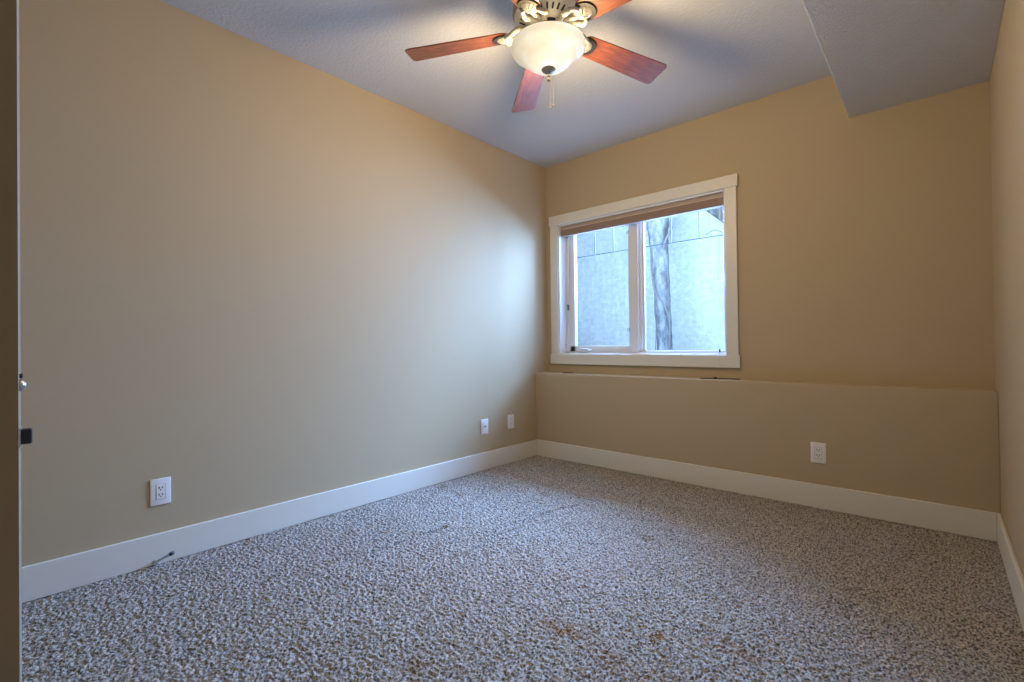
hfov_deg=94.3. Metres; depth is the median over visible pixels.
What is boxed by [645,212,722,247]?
grille
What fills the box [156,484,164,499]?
receptacle
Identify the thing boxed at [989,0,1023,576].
wall
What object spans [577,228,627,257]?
grille
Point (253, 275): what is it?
wall
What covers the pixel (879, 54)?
ceiling
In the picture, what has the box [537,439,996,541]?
baseboard
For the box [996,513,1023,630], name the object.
baseboard
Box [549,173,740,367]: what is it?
window
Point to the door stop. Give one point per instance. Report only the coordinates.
(154, 562)
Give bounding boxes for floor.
[22,455,1023,681]
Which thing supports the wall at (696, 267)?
on the ground
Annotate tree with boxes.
[646,218,672,349]
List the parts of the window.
casing, crank handle, sash, frame, casing sill, casing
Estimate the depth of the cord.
3.24 m
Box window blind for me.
[561,193,723,351]
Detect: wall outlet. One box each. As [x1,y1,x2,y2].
[150,477,170,506]
[810,442,825,463]
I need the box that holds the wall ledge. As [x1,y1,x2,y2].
[536,372,1000,541]
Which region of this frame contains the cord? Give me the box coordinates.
[700,377,739,379]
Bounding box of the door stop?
[152,551,174,564]
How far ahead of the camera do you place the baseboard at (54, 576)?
2.37 m
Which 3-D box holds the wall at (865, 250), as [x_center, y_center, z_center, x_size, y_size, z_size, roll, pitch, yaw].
[1.452,-0.283,3.450,2.863,2.631,0.203,-1,-1,42]
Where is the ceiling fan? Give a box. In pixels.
[405,0,666,112]
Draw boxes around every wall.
[19,0,547,602]
[545,75,994,388]
[576,210,724,349]
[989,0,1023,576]
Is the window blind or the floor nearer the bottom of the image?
the floor
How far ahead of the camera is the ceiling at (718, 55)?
2.68 m
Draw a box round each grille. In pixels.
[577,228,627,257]
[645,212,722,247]
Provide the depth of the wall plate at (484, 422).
3.71 m
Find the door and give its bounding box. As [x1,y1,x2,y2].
[0,0,32,681]
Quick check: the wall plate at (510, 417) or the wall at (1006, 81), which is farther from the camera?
the wall plate at (510, 417)
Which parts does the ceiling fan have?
blade, blade, blade, lamp shade, pull chain, blade, blade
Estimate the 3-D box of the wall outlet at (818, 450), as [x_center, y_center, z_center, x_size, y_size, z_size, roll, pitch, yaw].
[1.788,0.653,2.773,0.078,0.120,0.009,-1,-1,42]
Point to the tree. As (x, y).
(657, 230)
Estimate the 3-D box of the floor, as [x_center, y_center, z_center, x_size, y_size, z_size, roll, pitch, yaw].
[-0.047,1.003,1.752,2.863,0.046,3.981,-1,-1,42]
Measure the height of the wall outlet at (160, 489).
0.120 m
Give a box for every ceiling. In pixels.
[160,0,831,167]
[802,0,1004,117]
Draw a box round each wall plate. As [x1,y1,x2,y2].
[481,418,487,434]
[507,414,513,428]
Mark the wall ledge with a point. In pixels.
(940, 445)
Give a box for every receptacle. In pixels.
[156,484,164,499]
[815,447,821,458]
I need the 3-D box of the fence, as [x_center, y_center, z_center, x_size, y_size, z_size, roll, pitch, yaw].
[3.909,-1.177,6.739,5.155,2.870,0.060,-1,-1,42]
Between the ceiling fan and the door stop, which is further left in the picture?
the door stop
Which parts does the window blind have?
rail, pull cord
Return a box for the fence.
[707,207,722,221]
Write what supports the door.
in the wall
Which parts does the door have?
latch plate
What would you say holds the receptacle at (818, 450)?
attached to the wall outlet at (818, 450)
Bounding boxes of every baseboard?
[22,439,536,602]
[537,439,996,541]
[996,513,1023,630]

